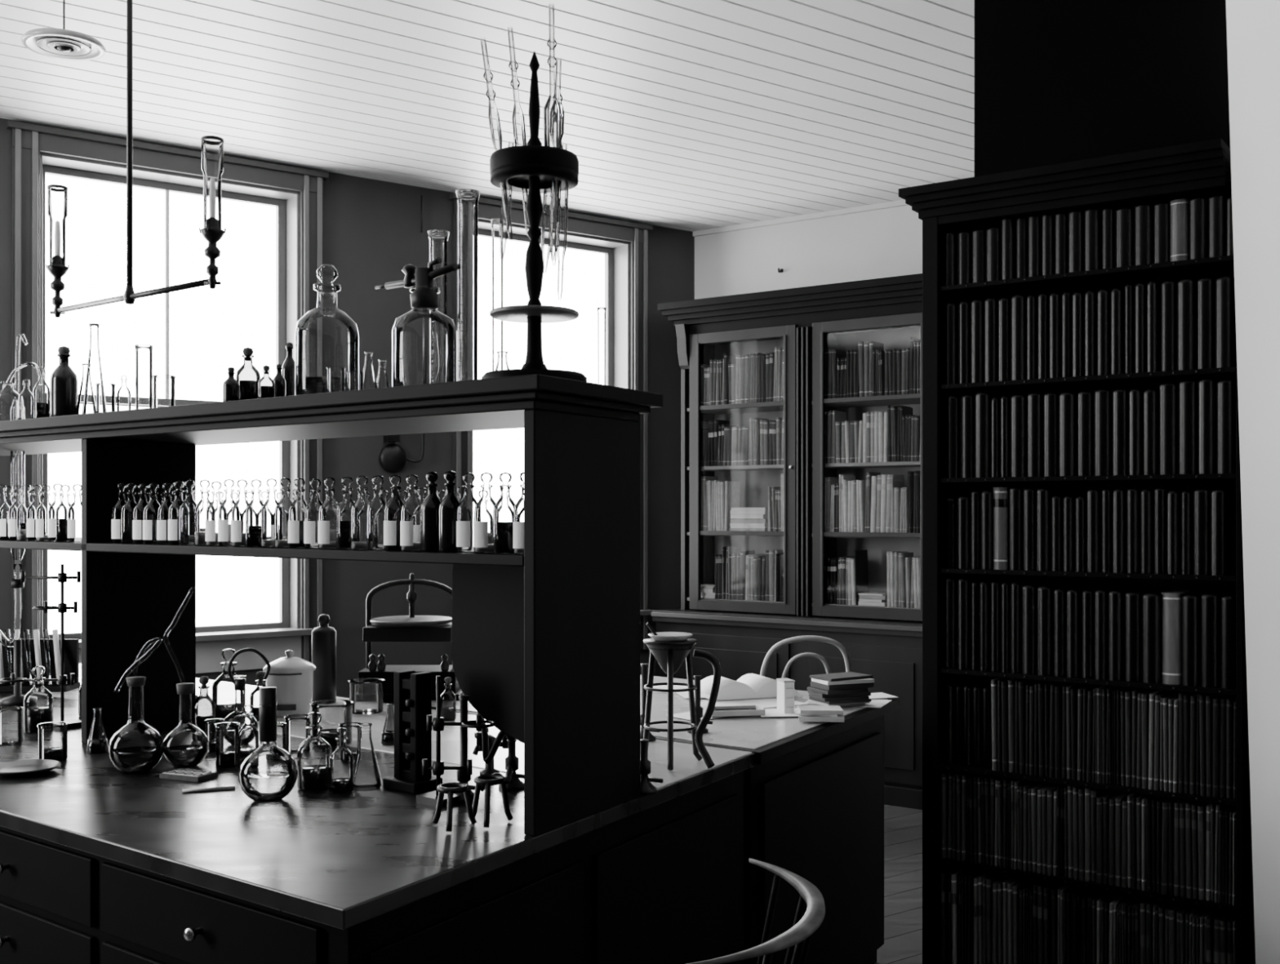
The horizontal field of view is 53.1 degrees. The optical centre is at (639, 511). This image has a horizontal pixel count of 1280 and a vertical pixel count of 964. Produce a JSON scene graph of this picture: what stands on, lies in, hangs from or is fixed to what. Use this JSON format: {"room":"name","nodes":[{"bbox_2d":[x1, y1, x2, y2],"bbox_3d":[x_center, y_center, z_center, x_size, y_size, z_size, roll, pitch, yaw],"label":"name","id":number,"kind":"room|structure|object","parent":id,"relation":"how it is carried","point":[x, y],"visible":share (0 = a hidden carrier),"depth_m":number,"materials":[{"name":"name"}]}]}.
{"room":"laboratory","nodes":[
{"label":"laboratory","id":0,"kind":"room"},
{"bbox_2d":[0,118,694,697],"bbox_3d":[-2.444,-0.150,6.131,7.301,3.400,0.250,0,0,-36],"label":"wall","id":1,"kind":"structure","parent":0,"point":[371,228],"depth_m":6.78,"materials":[{"name":"paint"}]},
{"bbox_2d":[6,120,328,673],"bbox_3d":[-2.268,-0.453,6.204,1.490,2.565,0.340,0,0,-36],"label":"window","id":2,"kind":"structure","parent":1,"relation":"in","point":[296,193],"depth_m":6.24,"materials":[{"name":"paint"}]},
{"bbox_2d":[378,195,424,472],"bbox_3d":[-1.256,-0.954,6.803,0.242,1.493,0.155,0,0,0],"label":"wall lamp","id":3,"kind":"object","parent":1,"relation":"attached to","point":[392,457],"depth_m":6.77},
{"bbox_2d":[448,192,653,649],"bbox_3d":[-0.544,-0.453,7.456,1.350,2.565,0.340,0,0,-36],"label":"window","id":4,"kind":"structure","parent":1,"relation":"in","point":[624,244],"depth_m":7.68,"materials":[{"name":"paint"}]},
{"bbox_2d":[693,199,907,236],"bbox_3d":[1.435,-1.735,7.210,2.699,0.030,0.020,0,0,35],"label":"crown molding","id":5,"kind":"structure","parent":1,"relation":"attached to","point":[900,202],"depth_m":7.54,"materials":[{"name":"paint"}]},
{"bbox_2d":[0,0,974,231],"bbox_3d":[1.658,-1.810,2.529,10.101,0.120,10.801,0,0,-36],"label":"ceiling","id":6,"kind":"structure","parent":0,"point":[687,115],"depth_m":5.33,"materials":[{"name":"wood"}]},
{"bbox_2d":[21,0,106,61],"bbox_3d":[-1.890,-1.630,4.200,0.254,0.240,0.254,0,0,0],"label":"pendant lamp","id":7,"kind":"object","parent":6,"relation":"hanging from","point":[63,43],"visible":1,"depth_m":4.18,"materials":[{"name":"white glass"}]},
{"bbox_2d":[45,0,226,317],"bbox_3d":[-1.345,-1.149,3.375,0.807,1.203,0.100,0,0,41],"label":"pendant lamp","id":8,"kind":"object","parent":6,"relation":"hanging from","point":[211,231],"visible":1,"depth_m":3.37,"materials":[{"name":"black metal"}]},
{"bbox_2d":[694,204,922,299],"bbox_3d":[1.488,-0.150,7.277,2.377,3.400,1.749,0,0,0],"label":"wall","id":9,"kind":"structure","parent":0,"point":[886,242],"depth_m":7.53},
{"bbox_2d":[874,804,922,963],"bbox_3d":[1.658,1.610,2.529,10.101,0.120,10.801,0,0,-36],"label":"floor","id":10,"kind":"structure","parent":0,"point":[903,826],"depth_m":5.29,"materials":[{"name":"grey wood"}]},
{"bbox_2d":[0,662,755,963],"bbox_3d":[-1.438,1.038,3.801,3.588,1.023,1.568,0,0,37],"label":"laboratory bench","id":11,"kind":"object","parent":10,"relation":"on","point":[100,864],"depth_m":2.69,"materials":[{"name":"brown wood"}]},
{"bbox_2d":[0,706,23,746],"bbox_3d":[-1.766,0.600,3.586,0.073,0.101,0.072,0,0,0],"label":"glass beaker","id":12,"kind":"object","parent":11,"relation":"on","point":[20,710],"visible":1,"depth_m":3.58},
{"bbox_2d":[0,333,37,706],"bbox_3d":[-2.098,0.022,4.315,0.120,1.250,0.120,0,0,45],"label":"condenser","id":13,"kind":"object","parent":11,"relation":"on","point":[17,700],"visible":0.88,"depth_m":4.31,"materials":[{"name":"glass"}]},
{"bbox_2d":[0,759,61,777],"bbox_3d":[-1.535,0.641,3.190,0.170,0.018,0.170,0,0,0],"label":"dish","id":14,"kind":"object","parent":11,"relation":"on","point":[19,768],"visible":1,"depth_m":3.21,"materials":[{"name":"metal"}]},
{"bbox_2d":[23,666,53,733],"bbox_3d":[-1.778,0.552,3.782,0.080,0.196,0.080,0,0,0],"label":"glass bottle","id":15,"kind":"object","parent":11,"relation":"on","point":[33,716],"visible":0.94,"depth_m":3.77,"materials":[{"name":"glass"}]},
{"bbox_2d":[0,629,79,692],"bbox_3d":[-2.231,0.538,4.665,0.330,0.218,0.120,0,0,0],"label":"test tube rack","id":16,"kind":"object","parent":11,"relation":"on","point":[46,653],"visible":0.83,"depth_m":4.70,"materials":[{"name":"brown wood"}]},
{"bbox_2d":[0,564,81,730],"bbox_3d":[-1.808,0.404,3.890,0.258,0.492,0.127,0,0,10],"label":"stand","id":17,"kind":"object","parent":11,"relation":"on","point":[62,577],"visible":0.98,"depth_m":3.88,"materials":[{"name":"metal"}]},
{"bbox_2d":[36,721,68,761],"bbox_3d":[-1.539,0.603,3.355,0.077,0.094,0.076,0,0,0],"label":"glass beaker","id":18,"kind":"object","parent":11,"relation":"on","point":[57,753],"visible":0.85,"depth_m":3.34,"materials":[{"name":"glass"}]},
{"bbox_2d":[86,707,107,754],"bbox_3d":[-1.469,0.590,3.467,0.056,0.119,0.056,0,0,0],"label":"flask","id":19,"kind":"object","parent":11,"relation":"on","point":[97,744],"visible":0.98,"depth_m":3.45,"materials":[{"name":"clear glass"}]},
{"bbox_2d":[107,636,164,774],"bbox_3d":[-1.260,0.481,3.200,0.132,0.337,0.130,0,0,0],"label":"flask","id":20,"kind":"object","parent":11,"relation":"on","point":[138,759],"visible":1,"depth_m":3.20,"materials":[{"name":"clear glass"}]},
{"bbox_2d":[163,586,208,768],"bbox_3d":[-1.161,0.420,3.270,0.114,0.459,0.113,0,0,0],"label":"flask","id":21,"kind":"object","parent":11,"relation":"on","point":[187,756],"visible":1,"depth_m":3.27,"materials":[{"name":"clear glass"}]},
{"bbox_2d":[159,768,217,782],"bbox_3d":[-1.104,0.642,3.132,0.120,0.015,0.070,0,0,23],"label":"tray","id":22,"kind":"object","parent":11,"relation":"on","point":[179,774],"visible":1,"depth_m":3.11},
{"bbox_2d":[191,675,215,742],"bbox_3d":[-1.243,0.559,3.649,0.064,0.183,0.063,0,0,0],"label":"glass bottle","id":23,"kind":"object","parent":11,"relation":"on","point":[203,708],"visible":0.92,"depth_m":3.63,"materials":[{"name":"glass"}]},
{"bbox_2d":[182,786,235,792],"bbox_3d":[-1.004,0.646,2.981,0.117,0.008,0.008,0,0,-20],"label":"rod","id":24,"kind":"object","parent":11,"relation":"on","point":[226,788],"visible":1,"depth_m":2.98,"materials":[{"name":"glass"}]},
{"bbox_2d":[204,718,224,753],"bbox_3d":[-1.153,0.607,3.467,0.052,0.087,0.051,0,0,0],"label":"glass beaker","id":25,"kind":"object","parent":11,"relation":"on","point":[211,744],"visible":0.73,"depth_m":3.46,"materials":[{"name":"glass"}]},
{"bbox_2d":[214,722,239,767],"bbox_3d":[-1.058,0.597,3.281,0.062,0.107,0.061,0,0,0],"label":"glass beaker","id":26,"kind":"object","parent":11,"relation":"on","point":[228,758],"visible":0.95,"depth_m":3.26,"materials":[{"name":"glass"}]},
{"bbox_2d":[212,648,245,725],"bbox_3d":[-1.255,0.532,3.908,0.098,0.231,0.097,0,0,0],"label":"glass bottle","id":27,"kind":"object","parent":11,"relation":"on","point":[223,709],"visible":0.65,"depth_m":3.90,"materials":[{"name":"glass"}]},
{"bbox_2d":[223,648,271,745],"bbox_3d":[-1.110,0.515,3.580,0.123,0.269,0.098,0,0,32],"label":"flask","id":28,"kind":"object","parent":11,"relation":"on","point":[247,735],"visible":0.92,"depth_m":3.58,"materials":[{"name":"clear glass"}]},
{"bbox_2d":[236,704,258,769],"bbox_3d":[-0.995,0.570,3.250,0.053,0.161,0.052,0,0,0],"label":"glass bottle","id":29,"kind":"object","parent":11,"relation":"on","point":[241,753],"visible":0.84,"depth_m":3.25,"materials":[{"name":"glass"}]},
{"bbox_2d":[249,671,266,721],"bbox_3d":[-1.180,0.571,3.983,0.065,0.152,0.064,0,0,0],"label":"glass bottle","id":30,"kind":"object","parent":11,"relation":"on","point":[260,675],"visible":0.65,"depth_m":3.98,"materials":[{"name":"glass"}]},
{"bbox_2d":[237,686,297,803],"bbox_3d":[-0.840,0.523,2.889,0.130,0.254,0.128,0,0,0],"label":"flask","id":31,"kind":"object","parent":11,"relation":"on","point":[268,704],"visible":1,"depth_m":2.90,"materials":[{"name":"clear glass"}]},
{"bbox_2d":[266,722,286,761],"bbox_3d":[-0.954,0.603,3.355,0.054,0.094,0.054,0,0,0],"label":"glass beaker","id":32,"kind":"object","parent":11,"relation":"on","point":[269,757],"visible":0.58,"depth_m":3.34,"materials":[{"name":"glass"}]},
{"bbox_2d":[262,649,315,717],"bbox_3d":[-1.121,0.544,4.093,0.164,0.207,0.163,0,0,0],"label":"jar","id":33,"kind":"object","parent":11,"relation":"on","point":[292,677],"visible":0.84,"depth_m":4.03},
{"bbox_2d":[284,714,311,754],"bbox_3d":[-0.927,0.601,3.467,0.070,0.098,0.070,0,0,0],"label":"glass beaker","id":34,"kind":"object","parent":11,"relation":"on","point":[287,719],"visible":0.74,"depth_m":3.45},
{"bbox_2d":[297,711,331,791],"bbox_3d":[-0.767,0.560,3.014,0.079,0.180,0.078,0,0,0],"label":"glass bottle","id":35,"kind":"object","parent":11,"relation":"on","point":[310,777],"visible":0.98,"depth_m":3.00,"materials":[{"name":"glass"}]},
{"bbox_2d":[311,613,336,704],"bbox_3d":[-1.074,0.497,4.351,0.082,0.301,0.080,0,0,0],"label":"bottle","id":36,"kind":"object","parent":11,"relation":"on","point":[323,637],"visible":0.94,"depth_m":4.32,"materials":[{"name":"glass"}]},
{"bbox_2d":[0,373,662,836],"bbox_3d":[-1.420,0.190,3.743,3.448,0.920,0.496,0,0,37],"label":"shelf unit","id":37,"kind":"object","parent":11,"relation":"on","point":[545,640],"visible":0.98,"depth_m":2.89,"materials":[{"name":"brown wood"}]},
{"bbox_2d":[0,361,42,419],"bbox_3d":[-2.010,-0.378,4.162,0.185,0.216,0.090,0,0,6],"label":"glass retort","id":38,"kind":"object","parent":37,"relation":"on","point":[13,393],"visible":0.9,"depth_m":4.17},
{"bbox_2d":[18,379,34,419],"bbox_3d":[-1.849,-0.335,3.858,0.043,0.130,0.043,0,0,0],"label":"bottle","id":39,"kind":"object","parent":37,"relation":"on","point":[24,384],"visible":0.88,"depth_m":3.87,"materials":[{"name":"clear glass"}]},
{"bbox_2d":[32,367,49,417],"bbox_3d":[-1.869,-0.362,3.998,0.050,0.183,0.049,0,0,0],"label":"bottle","id":40,"kind":"object","parent":37,"relation":"on","point":[41,409],"visible":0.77,"depth_m":3.99,"materials":[{"name":"clear glass"}]},
{"bbox_2d":[49,346,77,416],"bbox_3d":[-1.711,-0.382,3.803,0.076,0.223,0.075,0,0,0],"label":"bottle","id":41,"kind":"object","parent":37,"relation":"on","point":[63,380],"visible":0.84,"depth_m":3.77,"materials":[{"name":"glass"}]},
{"bbox_2d":[75,363,96,414],"bbox_3d":[-1.644,-0.355,3.801,0.062,0.170,0.061,0,0,0],"label":"flask","id":42,"kind":"object","parent":37,"relation":"on","point":[82,364],"visible":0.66,"depth_m":3.81,"materials":[{"name":"clear glass"}]},
{"bbox_2d":[81,323,106,413],"bbox_3d":[-1.735,-0.434,4.071,0.076,0.328,0.075,0,0,0],"label":"flask","id":43,"kind":"object","parent":37,"relation":"on","point":[85,398],"visible":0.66,"depth_m":4.08,"materials":[{"name":"clear glass"}]},
{"bbox_2d":[95,382,115,412],"bbox_3d":[-1.499,-0.315,3.591,0.053,0.089,0.052,0,0,0],"label":"glass beaker","id":44,"kind":"object","parent":37,"relation":"on","point":[97,384],"visible":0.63,"depth_m":3.58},
{"bbox_2d":[116,375,130,410],"bbox_3d":[-1.498,-0.334,3.715,0.037,0.127,0.037,0,0,0],"label":"bottle","id":45,"kind":"object","parent":37,"relation":"on","point":[120,388],"visible":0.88,"depth_m":3.72,"materials":[{"name":"clear glass"}]},
{"bbox_2d":[134,344,153,408],"bbox_3d":[-1.525,-0.391,3.935,0.053,0.242,0.052,0,0,0],"label":"glass beaker","id":46,"kind":"object","parent":37,"relation":"on","point":[136,347],"visible":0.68,"depth_m":3.93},
{"bbox_2d":[151,374,175,407],"bbox_3d":[-1.413,-0.337,3.800,0.067,0.134,0.066,0,0,0],"label":"glass beaker","id":47,"kind":"object","parent":37,"relation":"on","point":[155,376],"visible":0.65,"depth_m":3.79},
{"bbox_2d":[222,366,239,401],"bbox_3d":[-1.044,-0.320,3.269,0.041,0.101,0.040,0,0,0],"label":"bottle","id":48,"kind":"object","parent":37,"relation":"on","point":[230,386],"visible":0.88,"depth_m":3.25,"materials":[{"name":"glass"}]},
{"bbox_2d":[226,492,238,544],"bbox_3d":[-1.067,0.017,3.410,0.047,0.137,0.043,0,0,37],"label":"bottles","id":49,"kind":"object","parent":37,"relation":"on","point":[228,542],"depth_m":3.42,"materials":[{"name":"clear glass"}]},
{"bbox_2d":[235,346,260,399],"bbox_3d":[-1.028,-0.351,3.357,0.063,0.162,0.062,0,0,0],"label":"bottle","id":50,"kind":"object","parent":37,"relation":"on","point":[247,375],"visible":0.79,"depth_m":3.33,"materials":[{"name":"clear glass"}]},
{"bbox_2d":[0,471,524,555],"bbox_3d":[-1.467,-0.001,3.572,3.157,0.176,0.064,0,0,37],"label":"bottles","id":51,"kind":"object","parent":37,"relation":"on","point":[442,529],"visible":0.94,"depth_m":3.09,"materials":[{"name":"clear glass"}]},
{"bbox_2d":[257,364,275,398],"bbox_3d":[-0.928,-0.318,3.181,0.040,0.095,0.039,0,0,0],"label":"bottle","id":52,"kind":"object","parent":37,"relation":"on","point":[266,385],"visible":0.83,"depth_m":3.17,"materials":[{"name":"clear glass"}]},
{"bbox_2d":[266,504,274,539],"bbox_3d":[-0.938,0.026,3.312,0.027,0.088,0.043,0,0,37],"label":"bottles","id":53,"kind":"object","parent":37,"relation":"on","point":[272,537],"depth_m":3.31,"materials":[{"name":"clear glass"}]},
{"bbox_2d":[273,364,285,396],"bbox_3d":[-0.915,-0.323,3.246,0.032,0.106,0.032,0,0,0],"label":"bottle","id":54,"kind":"object","parent":37,"relation":"on","point":[279,380],"visible":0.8,"depth_m":3.23,"materials":[{"name":"glass"}]},
{"bbox_2d":[275,492,288,539],"bbox_3d":[-0.901,0.010,3.284,0.047,0.119,0.043,0,0,37],"label":"bottles","id":55,"kind":"object","parent":37,"relation":"on","point":[285,512],"depth_m":3.31,"materials":[{"name":"clear glass"}]},
{"bbox_2d":[281,342,294,395],"bbox_3d":[-0.951,-0.365,3.473,0.043,0.190,0.043,0,0,0],"label":"bottle","id":56,"kind":"object","parent":37,"relation":"on","point":[288,366],"visible":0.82,"depth_m":3.46,"materials":[{"name":"glass"}]},
{"bbox_2d":[294,264,359,395],"bbox_3d":[-0.780,-0.444,3.193,0.156,0.348,0.156,0,0,0],"label":"glass jar","id":57,"kind":"object","parent":37,"relation":"on","point":[304,384],"visible":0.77,"depth_m":3.21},
{"bbox_2d":[326,367,345,392],"bbox_3d":[-0.710,-0.303,2.990,0.044,0.066,0.044,0,0,0],"label":"glass beaker","id":58,"kind":"object","parent":37,"relation":"on","point":[343,369],"visible":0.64,"depth_m":2.98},
{"bbox_2d":[346,371,364,391],"bbox_3d":[-0.656,-0.296,2.948,0.040,0.052,0.039,0,0,0],"label":"glass beaker","id":59,"kind":"object","parent":37,"relation":"on","point":[348,372],"visible":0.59,"depth_m":2.94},
{"bbox_2d":[359,351,377,389],"bbox_3d":[-0.650,-0.327,3.069,0.050,0.114,0.049,0,0,0],"label":"flask","id":60,"kind":"object","parent":37,"relation":"on","point":[371,353],"visible":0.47,"depth_m":3.08,"materials":[{"name":"clear glass"}]},
{"bbox_2d":[373,489,388,548],"bbox_3d":[-0.602,0.017,3.056,0.049,0.138,0.043,0,0,37],"label":"bottles","id":61,"kind":"object","parent":37,"relation":"on","point":[375,518],"depth_m":3.07,"materials":[{"name":"clear glass"}]},
{"bbox_2d":[407,506,420,542],"bbox_3d":[-0.512,0.029,2.988,0.041,0.083,0.043,0,0,37],"label":"bottles","id":62,"kind":"object","parent":37,"relation":"on","point":[416,533],"depth_m":2.97,"materials":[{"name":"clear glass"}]},
{"bbox_2d":[374,257,457,386],"bbox_3d":[-0.527,-0.428,2.996,0.222,0.317,0.180,0,0,0],"label":"bottle","id":63,"kind":"object","parent":37,"relation":"on","point":[424,295],"visible":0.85,"depth_m":3.00,"materials":[{"name":"clear glass"}]},
{"bbox_2d":[426,229,449,383],"bbox_3d":[-0.505,-0.486,3.208,0.066,0.432,0.066,0,0,0],"label":"cylinder","id":64,"kind":"object","parent":37,"relation":"on","point":[431,233],"visible":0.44,"depth_m":3.22,"materials":[{"name":"clear glass"}]},
{"bbox_2d":[455,188,480,381],"bbox_3d":[-0.393,-0.500,2.922,0.070,0.461,0.070,0,0,0],"label":"cylinder","id":65,"kind":"object","parent":37,"relation":"on","point":[476,194],"visible":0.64,"depth_m":2.93,"materials":[{"name":"clear glass"}]},
{"bbox_2d":[462,501,474,551],"bbox_3d":[-0.372,0.032,2.881,0.036,0.110,0.043,0,0,37],"label":"bottles","id":66,"kind":"object","parent":37,"relation":"on","point":[466,508],"depth_m":2.92,"materials":[{"name":"clear glass"}]},
{"bbox_2d":[478,489,493,543],"bbox_3d":[-0.328,0.010,2.848,0.042,0.117,0.043,0,0,37],"label":"bottles","id":67,"kind":"object","parent":37,"relation":"on","point":[490,534],"depth_m":2.87,"materials":[{"name":"clear glass"}]},
{"bbox_2d":[490,218,504,370],"bbox_3d":[-0.349,-0.493,3.139,0.041,0.446,0.041,0,0,0],"label":"cylinder","id":68,"kind":"object","parent":37,"relation":"on","point":[492,220],"visible":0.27,"depth_m":3.15,"materials":[{"name":"clear glass"}]},
{"bbox_2d":[498,484,513,521],"bbox_3d":[-0.279,-0.019,2.811,0.041,0.078,0.043,0,0,37],"label":"bottles","id":69,"kind":"object","parent":37,"relation":"on","point":[500,507],"depth_m":2.83,"materials":[{"name":"clear glass"}]},
{"bbox_2d":[481,50,586,382],"bbox_3d":[-0.233,-0.644,2.826,0.232,0.749,0.232,0,0,0],"label":"stand","id":70,"kind":"object","parent":37,"relation":"on","point":[533,164],"visible":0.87,"depth_m":2.81,"materials":[{"name":"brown wood"}]},
{"bbox_2d":[480,3,568,300],"bbox_3d":[-0.245,-0.799,2.849,0.193,0.662,0.117,0,0,17],"label":"pipette","id":71,"kind":"object","parent":70,"relation":"in","point":[548,121],"visible":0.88,"depth_m":2.84,"materials":[{"name":"clear glass"}]},
{"bbox_2d":[596,306,606,385],"bbox_3d":[-0.087,-0.365,2.889,0.027,0.190,0.027,0,0,0],"label":"cylinder","id":72,"kind":"object","parent":37,"relation":"on","point":[599,308],"visible":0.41,"depth_m":2.89,"materials":[{"name":"clear glass"}]},
{"bbox_2d":[309,699,354,747],"bbox_3d":[-0.863,0.592,3.586,0.121,0.117,0.120,0,0,0],"label":"glass beaker","id":73,"kind":"object","parent":11,"relation":"on","point":[330,735],"visible":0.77,"depth_m":3.56,"materials":[{"name":"glass"}]},
{"bbox_2d":[328,727,353,794],"bbox_3d":[-0.693,0.575,2.971,0.056,0.150,0.055,0,0,0],"label":"glass bottle","id":74,"kind":"object","parent":11,"relation":"on","point":[338,785],"visible":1,"depth_m":2.98,"materials":[{"name":"glass"}]},
{"bbox_2d":[338,722,360,761],"bbox_3d":[-0.759,0.603,3.355,0.059,0.094,0.058,0,0,0],"label":"glass beaker","id":75,"kind":"object","parent":11,"relation":"on","point":[344,757],"visible":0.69,"depth_m":3.34,"materials":[{"name":"glass"}]},
{"bbox_2d":[347,677,384,714],"bbox_3d":[-0.885,0.595,4.142,0.117,0.104,0.116,0,0,0],"label":"glass beaker","id":76,"kind":"object","parent":11,"relation":"on","point":[380,683],"visible":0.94,"depth_m":4.12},
{"bbox_2d":[353,723,382,791],"bbox_3d":[-0.646,0.575,3.014,0.075,0.151,0.075,0,0,0],"label":"flask","id":77,"kind":"object","parent":11,"relation":"on","point":[377,774],"visible":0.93,"depth_m":3.03,"materials":[{"name":"clear glass"}]},
{"bbox_2d":[380,703,394,745],"bbox_3d":[-0.696,0.591,3.571,0.054,0.112,0.053,0,0,0],"label":"flask","id":78,"kind":"object","parent":11,"relation":"on","point":[388,733],"visible":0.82,"depth_m":3.56,"materials":[{"name":"clear glass"}]},
{"bbox_2d":[355,573,464,701],"bbox_3d":[-0.798,0.430,4.483,0.363,0.434,0.288,0,0,0],"label":"press","id":79,"kind":"object","parent":11,"relation":"on","point":[411,628],"visible":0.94,"depth_m":4.38,"materials":[{"name":"black metal"}]},
{"bbox_2d":[382,670,442,794],"bbox_3d":[-0.535,0.513,3.014,0.110,0.273,0.090,0,0,37],"label":"instrument","id":80,"kind":"object","parent":11,"relation":"on","point":[412,690],"visible":0.95,"depth_m":2.99,"materials":[{"name":"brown wood"}]},
{"bbox_2d":[440,676,456,721],"bbox_3d":[-0.597,0.580,3.983,0.050,0.134,0.049,0,0,0],"label":"glass bottle","id":81,"kind":"object","parent":11,"relation":"on","point":[448,699],"visible":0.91,"depth_m":3.96,"materials":[{"name":"glass"}]},
{"bbox_2d":[432,782,476,831],"bbox_3d":[-0.385,0.605,2.623,0.093,0.086,0.086,0,0,0],"label":"tripod","id":82,"kind":"object","parent":11,"relation":"on","point":[450,788],"visible":1,"depth_m":2.64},
{"bbox_2d":[416,675,496,807],"bbox_3d":[-0.412,0.508,2.865,0.179,0.283,0.096,0,0,0],"label":"stand","id":83,"kind":"object","parent":11,"relation":"on","point":[430,797],"visible":0.97,"depth_m":2.86,"materials":[{"name":"metal"}]},
{"bbox_2d":[453,695,515,803],"bbox_3d":[-0.307,0.533,2.986,0.085,0.235,0.326,0,0,38],"label":"burner","id":84,"kind":"object","parent":11,"relation":"on","point":[462,776],"visible":0.42,"depth_m":2.88,"materials":[{"name":"metal"}]},
{"bbox_2d":[472,727,508,775],"bbox_3d":[-0.358,0.595,3.171,0.103,0.111,0.116,0,0,0],"label":"burner","id":85,"kind":"object","parent":11,"relation":"on","point":[489,769],"visible":0.5,"depth_m":3.16,"materials":[{"name":"metal"}]},
{"bbox_2d":[472,774,512,827],"bbox_3d":[-0.313,0.600,2.657,0.093,0.095,0.086,0,0,0],"label":"tripod","id":86,"kind":"object","parent":11,"relation":"on","point":[487,780],"visible":0.98,"depth_m":2.68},
{"bbox_2d":[475,711,524,791],"bbox_3d":[-0.337,0.567,3.044,0.185,0.167,0.062,0,0,40],"label":"burner","id":87,"kind":"object","parent":11,"relation":"on","point":[515,784],"visible":0.76,"depth_m":3.01,"materials":[{"name":"metal"}]},
{"bbox_2d":[640,663,660,742],"bbox_3d":[0.020,0.539,3.633,0.076,0.216,0.062,0,0,0],"label":"burner","id":88,"kind":"object","parent":11,"relation":"on","point":[644,666],"visible":0.56,"depth_m":3.62,"materials":[{"name":"metal"}]},
{"bbox_2d":[643,622,721,770],"bbox_3d":[0.102,0.465,3.273,0.212,0.364,0.168,0,0,0],"label":"tripod","id":89,"kind":"object","parent":11,"relation":"on","point":[670,650],"visible":0.98,"depth_m":3.25,"materials":[{"name":"metal"}]},
{"bbox_2d":[374,674,899,963],"bbox_3d":[-0.038,1.097,4.431,1.767,0.905,1.122,0,0,37],"label":"writing desk","id":90,"kind":"object","parent":10,"relation":"on","point":[814,791],"visible":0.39,"depth_m":3.90,"materials":[{"name":"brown wood"}]},
{"bbox_2d":[686,675,712,733],"bbox_3d":[0.175,0.563,3.752,0.076,0.164,0.062,0,0,0],"label":"burner","id":91,"kind":"object","parent":90,"relation":"on","point":[699,710],"visible":0.66,"depth_m":3.74,"materials":[{"name":"metal"}]},
{"bbox_2d":[640,684,898,719],"bbox_3d":[0.084,0.641,4.444,1.477,0.006,0.841,0,0,27],"label":"loose papers","id":92,"kind":"object","parent":90,"relation":"on","point":[764,703],"visible":0.37,"depth_m":4.30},
{"bbox_2d":[703,705,764,717],"bbox_3d":[0.298,0.629,4.041,0.176,0.020,0.096,0,0,-11],"label":"books","id":93,"kind":"object","parent":92,"relation":"on","point":[738,710],"visible":0.87,"depth_m":4.01,"materials":[{"name":"white paper"}]},
{"bbox_2d":[693,673,798,700],"bbox_3d":[0.364,0.610,4.484,0.320,0.058,0.200,0,0,-20],"label":"open book","id":94,"kind":"object","parent":92,"relation":"on","point":[749,686],"visible":0.75,"depth_m":4.40,"materials":[{"name":"paper"}]},
{"bbox_2d":[776,678,795,713],"bbox_3d":[0.466,0.587,4.089,0.038,0.104,0.065,0,0,-17],"label":"box","id":95,"kind":"object","parent":92,"relation":"on","point":[785,686],"visible":1,"depth_m":4.06,"materials":[{"name":"paper"}]},
{"bbox_2d":[807,671,874,706],"bbox_3d":[0.670,0.592,4.275,0.201,0.092,0.144,0,0,-23],"label":"books","id":96,"kind":"object","parent":92,"relation":"on","point":[846,688],"visible":0.99,"depth_m":4.23,"materials":[{"name":"paper"}]},
{"bbox_2d":[795,705,844,722],"bbox_3d":[0.555,0.621,3.946,0.146,0.034,0.121,0,0,8],"label":"books","id":97,"kind":"object","parent":90,"relation":"on","point":[829,713],"visible":1,"depth_m":3.90,"materials":[{"name":"paper"}]},
{"bbox_2d":[686,857,825,963],"bbox_3d":[-0.007,1.075,1.973,0.586,0.953,0.554,0,0,0],"label":"chair","id":98,"kind":"object","parent":10,"relation":"on","point":[797,939],"visible":1,"depth_m":1.95,"materials":[{"name":"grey wood"}]},
{"bbox_2d":[651,273,922,809],"bbox_3d":[1.302,0.155,7.024,2.699,2.789,0.473,0,0,35],"label":"bookcase","id":99,"kind":"object","parent":10,"relation":"on","point":[885,643],"visible":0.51,"depth_m":7.16,"materials":[{"name":"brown wood"}]},
{"bbox_2d":[701,337,920,608],"bbox_3d":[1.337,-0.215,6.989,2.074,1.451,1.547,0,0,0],"label":"books","id":100,"kind":"object","parent":99,"relation":"in","point":[880,503],"depth_m":7.09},
{"bbox_2d":[760,635,851,678],"bbox_3d":[0.769,1.072,6.373,0.461,0.959,0.498,0,0,-10],"label":"bentwood chair","id":101,"kind":"object","parent":10,"relation":"on","point":[800,638],"visible":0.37,"depth_m":6.14,"materials":[{"name":"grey wood"}]},
{"bbox_2d":[898,137,1255,963],"bbox_3d":[1.299,0.273,3.840,0.971,2.553,0.346,0,0,35],"label":"bookcase","id":102,"kind":"object","parent":10,"relation":"on","point":[1201,168],"visible":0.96,"depth_m":3.81,"materials":[{"name":"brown wood"}]},
{"bbox_2d":[940,194,1235,963],"bbox_3d":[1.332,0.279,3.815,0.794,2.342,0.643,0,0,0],"label":"books","id":103,"kind":"object","parent":102,"relation":"in","point":[1180,742],"depth_m":3.73,"materials":[{"name":"paper"}]},
{"bbox_2d":[974,0,1230,177],"bbox_3d":[2.382,-0.150,4.931,1.260,3.400,2.649,0,0,35],"label":"wall partition","id":104,"kind":"structure","parent":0,"point":[1056,82],"depth_m":4.00,"materials":[{"name":"paint"}]},
{"bbox_2d":[1226,0,1279,963],"bbox_3d":[2.258,-0.150,1.151,0.368,3.400,5.108,0,0,-13],"label":"wall","id":105,"kind":"structure","parent":0,"point":[1253,26],"depth_m":3.36,"materials":[{"name":"white paint"}]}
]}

